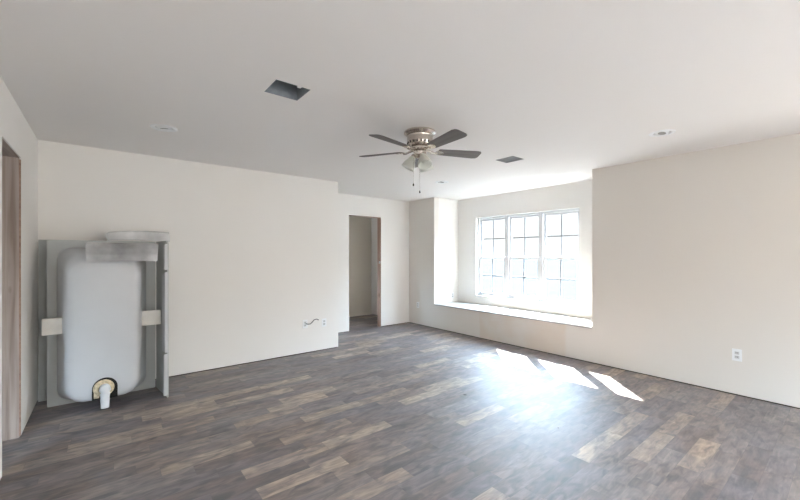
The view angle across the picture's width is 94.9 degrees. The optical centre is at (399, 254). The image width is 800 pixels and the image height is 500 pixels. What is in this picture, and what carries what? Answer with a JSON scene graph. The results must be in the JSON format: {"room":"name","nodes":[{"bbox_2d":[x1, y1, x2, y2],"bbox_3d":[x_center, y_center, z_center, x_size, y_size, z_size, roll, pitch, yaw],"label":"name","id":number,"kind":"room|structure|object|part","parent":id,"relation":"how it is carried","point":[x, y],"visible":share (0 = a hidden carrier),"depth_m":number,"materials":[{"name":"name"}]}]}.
{"room":"empty living room","nodes":[
{"label":"empty living room","id":0,"kind":"room"},
{"bbox_2d":[0,76,37,479],"bbox_3d":[-1.149,0.137,0.555,0.115,2.428,7.505,0,0,-39],"label":"wall","id":1,"kind":"structure","parent":0,"point":[15,130],"depth_m":2.94,"materials":[{"name":"paint"}]},
{"bbox_2d":[2,138,20,440],"bbox_3d":[-2.676,0.318,2.458,0.112,2.091,0.652,0,0,-39],"label":"door","id":2,"kind":"structure","parent":1,"relation":"in","point":[11,163],"depth_m":2.71,"materials":[{"name":"paint"}]},
{"bbox_2d":[38,140,337,378],"bbox_3d":[-2.183,0.137,4.464,3.170,2.428,0.115,0,0,-39],"label":"wall","id":3,"kind":"structure","parent":0,"point":[253,254],"depth_m":4.40,"materials":[{"name":"paint"}]},
{"bbox_2d":[155,347,335,379],"bbox_3d":[-2.186,1.357,4.460,3.160,0.011,0.088,0,0,-39],"label":"trim","id":4,"kind":"structure","parent":3,"relation":"attached to","point":[333,347],"depth_m":4.63,"materials":[{"name":"grey wood"}]},
{"bbox_2d":[303,320,307,327],"bbox_3d":[-1.313,0.956,5.084,0.072,0.116,0.008,0,0,-39],"label":"electrical outlet","id":5,"kind":"object","parent":3,"relation":"attached to","point":[305,325],"visible":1,"depth_m":5.08,"materials":[{"name":"white plastic"}]},
{"bbox_2d":[322,318,325,326],"bbox_3d":[-1.088,0.969,5.265,0.072,0.116,0.008,0,0,-39],"label":"electrical outlet","id":6,"kind":"object","parent":3,"relation":"attached to","point":[324,319],"visible":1,"depth_m":5.26,"materials":[{"name":"white plastic"}]},
{"bbox_2d":[349,216,370,316],"bbox_3d":[-1.552,0.143,7.797,2.450,2.440,0.100,0,0,-39],"label":"wall","id":7,"kind":"structure","parent":0,"point":[359,227],"depth_m":8.25,"materials":[{"name":"paint"}]},
{"bbox_2d":[338,193,408,332],"bbox_3d":[-0.668,0.137,6.785,2.100,2.428,0.115,0,0,-39],"label":"wall","id":8,"kind":"structure","parent":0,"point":[394,214],"depth_m":7.04,"materials":[{"name":"paint"}]},
{"bbox_2d":[348,215,380,331],"bbox_3d":[-0.669,0.325,6.784,0.702,2.076,0.112,0,0,-39],"label":"door frame","id":9,"kind":"structure","parent":8,"relation":"attached to","point":[378,218],"depth_m":6.99,"materials":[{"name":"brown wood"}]},
{"bbox_2d":[0,0,799,201],"bbox_3d":[0.044,-1.127,2.858,7.850,0.100,9.900,0,0,-39],"label":"ceiling","id":10,"kind":"structure","parent":0,"point":[569,89],"depth_m":2.24,"materials":[{"name":"white paint"}]},
{"bbox_2d":[150,124,177,131],"bbox_3d":[-2.001,-1.109,3.113,0.200,0.087,0.200,0,0,-39],"label":"recessed light","id":11,"kind":"object","parent":10,"relation":"in","point":[160,127],"visible":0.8,"depth_m":3.11,"materials":[{"name":"white plastic"}]},
{"bbox_2d":[264,79,309,100],"bbox_3d":[-0.739,-1.176,2.407,0.226,0.203,0.217,0,0,-39],"label":"air vent","id":12,"kind":"object","parent":10,"relation":"attached to","point":[280,88],"visible":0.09,"depth_m":2.50,"materials":[{"name":"metal"}]},
{"bbox_2d":[359,127,480,192],"bbox_3d":[0.180,-0.805,3.179,1.104,0.541,1.077,0,0,-39],"label":"ceiling fan","id":13,"kind":"object","parent":10,"relation":"hanging from","point":[420,140],"visible":1,"depth_m":3.13,"materials":[{"name":"silver metal"}]},
{"bbox_3d":[-0.171,-0.913,3.339,0.405,0.006,0.136,0,12,20],"label":"blade","id":14,"kind":"part","parent":13,"relation":"part of","materials":[{"name":"wood"}]},
{"bbox_3d":[-0.071,-0.913,2.938,0.136,0.006,0.405,16,10,41],"label":"blade","id":15,"kind":"part","parent":13,"relation":"part of","materials":[{"name":"wood"}]},
{"bbox_3d":[0.091,-0.812,3.226,0.122,0.112,0.122,27,4,8],"label":"lamp shade","id":16,"kind":"part","parent":13,"relation":"part of","materials":[{"name":"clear glass"}]},
{"bbox_3d":[0.203,-0.812,3.134,0.122,0.112,0.122,0,-27,-21],"label":"lamp shade","id":17,"kind":"part","parent":13,"relation":"part of","materials":[{"name":"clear glass"}]},
{"bbox_3d":[0.227,-0.812,3.277,0.122,0.112,0.122,0,27,39],"label":"lamp shade","id":18,"kind":"part","parent":13,"relation":"part of","materials":[{"name":"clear glass"}]},
{"bbox_3d":[0.359,-0.913,2.895,0.136,0.006,0.405,14,-7,-30],"label":"blade","id":19,"kind":"part","parent":13,"relation":"part of","materials":[{"name":"wood"}]},
{"bbox_3d":[0.529,-0.913,3.306,0.405,0.006,0.136,0,-12,-15],"label":"blade","id":20,"kind":"part","parent":13,"relation":"part of","materials":[{"name":"wood"}]},
{"bbox_2d":[435,181,448,183],"bbox_3d":[0.620,-1.109,5.414,0.200,0.087,0.200,0,0,-39],"label":"recessed light","id":21,"kind":"object","parent":10,"relation":"in","point":[439,182],"visible":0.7,"depth_m":5.41,"materials":[{"name":"white plastic"}]},
{"bbox_2d":[497,156,521,162],"bbox_3d":[1.238,-1.112,4.144,0.216,0.071,0.230,0,0,-39],"label":"vent","id":22,"kind":"object","parent":10,"relation":"attached to","point":[511,158],"visible":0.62,"depth_m":4.19,"materials":[{"name":"grey metal"}]},
{"bbox_2d":[648,129,675,136],"bbox_3d":[2.313,-1.109,3.239,0.200,0.087,0.200,0,0,-39],"label":"recessed light","id":23,"kind":"object","parent":10,"relation":"in","point":[664,132],"visible":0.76,"depth_m":3.23,"materials":[{"name":"white plastic"}]},
{"bbox_2d":[0,314,799,499],"bbox_3d":[-0.014,1.423,2.811,7.700,0.120,9.900,0,0,-39],"label":"floor","id":24,"kind":"structure","parent":0,"point":[384,413],"depth_m":2.79,"materials":[{"name":"brown wood"}]},
{"bbox_2d":[38,240,46,401],"bbox_3d":[-3.121,0.609,3.605,0.620,1.505,0.011,0,-1,-39],"label":"wall panel","id":25,"kind":"object","parent":24,"relation":"on","point":[42,244],"visible":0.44,"depth_m":3.42,"materials":[{"name":"grey plastic"}]},
{"bbox_2d":[42,231,169,408],"bbox_3d":[-2.653,0.559,3.396,0.951,1.608,0.542,0,0,-39],"label":"bathtub","id":26,"kind":"object","parent":24,"relation":"on","point":[101,320],"depth_m":3.29,"materials":[{"name":"white plastic"}]},
{"bbox_2d":[57,248,145,401],"bbox_3d":[-2.727,0.630,3.384,0.670,1.405,0.392,0,0,-39],"label":"basin","id":27,"kind":"object","parent":26,"relation":"in","point":[101,305],"depth_m":3.23,"materials":[{"name":"white plastic"}]},
{"bbox_3d":[-2.522,-0.028,3.357,0.541,0.170,0.126,0,0,-39],"label":"sheet metal strip","id":28,"kind":"part","parent":26,"relation":"part of","materials":[{"name":"silver metal"}]},
{"bbox_3d":[-2.641,-0.192,3.721,0.525,0.107,0.006,0,0,-39],"label":"sheet metal strip","id":29,"kind":"part","parent":26,"relation":"part of","materials":[{"name":"silver metal"}]},
{"bbox_2d":[439,198,457,302],"bbox_3d":[0.901,0.143,7.123,0.540,2.440,0.115,0,0,-39],"label":"wall","id":30,"kind":"structure","parent":0,"point":[448,208],"depth_m":7.08,"materials":[{"name":"paint"}]},
{"bbox_2d":[371,133,799,407],"bbox_3d":[2.392,0.137,4.745,0.115,2.428,9.600,0,0,-39],"label":"wall","id":31,"kind":"structure","parent":0,"point":[696,254],"depth_m":3.86,"materials":[{"name":"paint"}]},
{"bbox_2d":[434,180,591,328],"bbox_3d":[1.840,0.143,5.980,0.809,2.440,3.073,0,0,-39],"label":"alcove","id":32,"kind":"structure","parent":31,"relation":"in","point":[576,194],"depth_m":5.99,"materials":[{"name":"paint"}]},
{"bbox_2d":[475,208,580,306],"bbox_3d":[2.083,0.035,6.189,0.159,1.467,1.972,0,0,-39],"label":"window","id":33,"kind":"structure","parent":32,"relation":"attached to","point":[541,278],"depth_m":6.13,"materials":[{"name":"white plastic"}]},
{"bbox_3d":[1.704,0.029,6.711,0.095,1.455,0.642,0,0,-39],"label":"frame","id":34,"kind":"part","parent":33,"relation":"part of","materials":[{"name":"white plastic"}]},
{"bbox_3d":[1.691,0.379,6.700,0.030,0.690,0.574,0,0,-39],"label":"sash","id":35,"kind":"part","parent":33,"relation":"part of","materials":[{"name":"white plastic"}]},
{"bbox_2d":[481,259,503,292],"bbox_3d":[1.691,0.379,6.700,0.014,0.630,0.514,0,0,-39],"label":"grille","id":36,"kind":"object","parent":33,"relation":"attached to","point":[492,275],"depth_m":6.74,"materials":[{"name":"grey"}]},
{"bbox_3d":[1.718,-0.297,6.722,0.030,0.740,0.574,0,0,-39],"label":"sash","id":37,"kind":"part","parent":33,"relation":"part of","materials":[{"name":"white plastic"}]},
{"bbox_2d":[482,220,504,256],"bbox_3d":[1.718,-0.297,6.722,0.014,0.680,0.514,0,0,-39],"label":"grille","id":38,"kind":"object","parent":33,"relation":"attached to","point":[493,238],"depth_m":6.77,"materials":[{"name":"grey"}]},
{"bbox_3d":[2.108,0.029,6.209,0.095,1.455,0.642,0,0,-39],"label":"frame","id":39,"kind":"part","parent":33,"relation":"part of","materials":[{"name":"white plastic"}]},
{"bbox_3d":[2.094,0.379,6.198,0.030,0.690,0.574,0,0,-39],"label":"sash","id":40,"kind":"part","parent":33,"relation":"part of","materials":[{"name":"white plastic"}]},
{"bbox_2d":[511,259,536,295],"bbox_3d":[2.094,0.379,6.198,0.014,0.630,0.514,0,0,-39],"label":"grille","id":41,"kind":"object","parent":33,"relation":"attached to","point":[523,277],"depth_m":6.20,"materials":[{"name":"grey"}]},
{"bbox_3d":[2.121,-0.297,6.220,0.030,0.740,0.574,0,0,-39],"label":"sash","id":42,"kind":"part","parent":33,"relation":"part of","materials":[{"name":"white plastic"}]},
{"bbox_2d":[512,218,538,256],"bbox_3d":[2.121,-0.297,6.220,0.014,0.680,0.514,0,0,-39],"label":"grille","id":43,"kind":"object","parent":33,"relation":"attached to","point":[524,237],"depth_m":6.22,"materials":[{"name":"grey"}]},
{"bbox_3d":[2.511,0.029,5.707,0.095,1.455,0.642,0,0,-39],"label":"frame","id":44,"kind":"part","parent":33,"relation":"part of","materials":[{"name":"white plastic"}]},
{"bbox_3d":[2.498,0.379,5.696,0.030,0.690,0.574,0,0,-39],"label":"sash","id":45,"kind":"part","parent":33,"relation":"part of","materials":[{"name":"white plastic"}]},
{"bbox_2d":[545,259,576,299],"bbox_3d":[2.498,0.379,5.696,0.014,0.630,0.514,0,0,-39],"label":"grille","id":46,"kind":"object","parent":33,"relation":"attached to","point":[560,279],"depth_m":5.69,"materials":[{"name":"grey"}]},
{"bbox_3d":[2.525,-0.297,5.718,0.030,0.740,0.574,0,0,-39],"label":"sash","id":47,"kind":"part","parent":33,"relation":"part of","materials":[{"name":"white plastic"}]},
{"bbox_2d":[547,214,577,256],"bbox_3d":[2.525,-0.297,5.718,0.014,0.680,0.514,0,0,-39],"label":"grille","id":48,"kind":"object","parent":33,"relation":"attached to","point":[561,235],"depth_m":5.72,"materials":[{"name":"grey"}]},
{"bbox_2d":[410,322,799,408],"bbox_3d":[2.814,1.357,4.218,0.088,0.011,8.250,0,0,-39],"label":"trim","id":49,"kind":"structure","parent":31,"relation":"attached to","point":[410,322],"depth_m":4.21,"materials":[{"name":"grey wood"}]},
{"bbox_2d":[732,348,741,361],"bbox_3d":[3.267,0.970,3.558,0.008,0.116,0.072,0,0,-39],"label":"electrical outlet","id":50,"kind":"object","parent":31,"relation":"attached to","point":[736,353],"visible":1,"depth_m":3.55,"materials":[{"name":"white plastic"}]},
{"label":"outside","id":51,"kind":"structure","parent":0,"visible":0},
{"bbox_2d":[482,259,576,300],"bbox_3d":[132.506,1.913,106.500,460.000,0.100,400.000,0,0,-39],"label":"ground","id":52,"kind":"structure","parent":51,"point":[569,267],"depth_m":30.39,"materials":[{"name":"white"}]}
]}

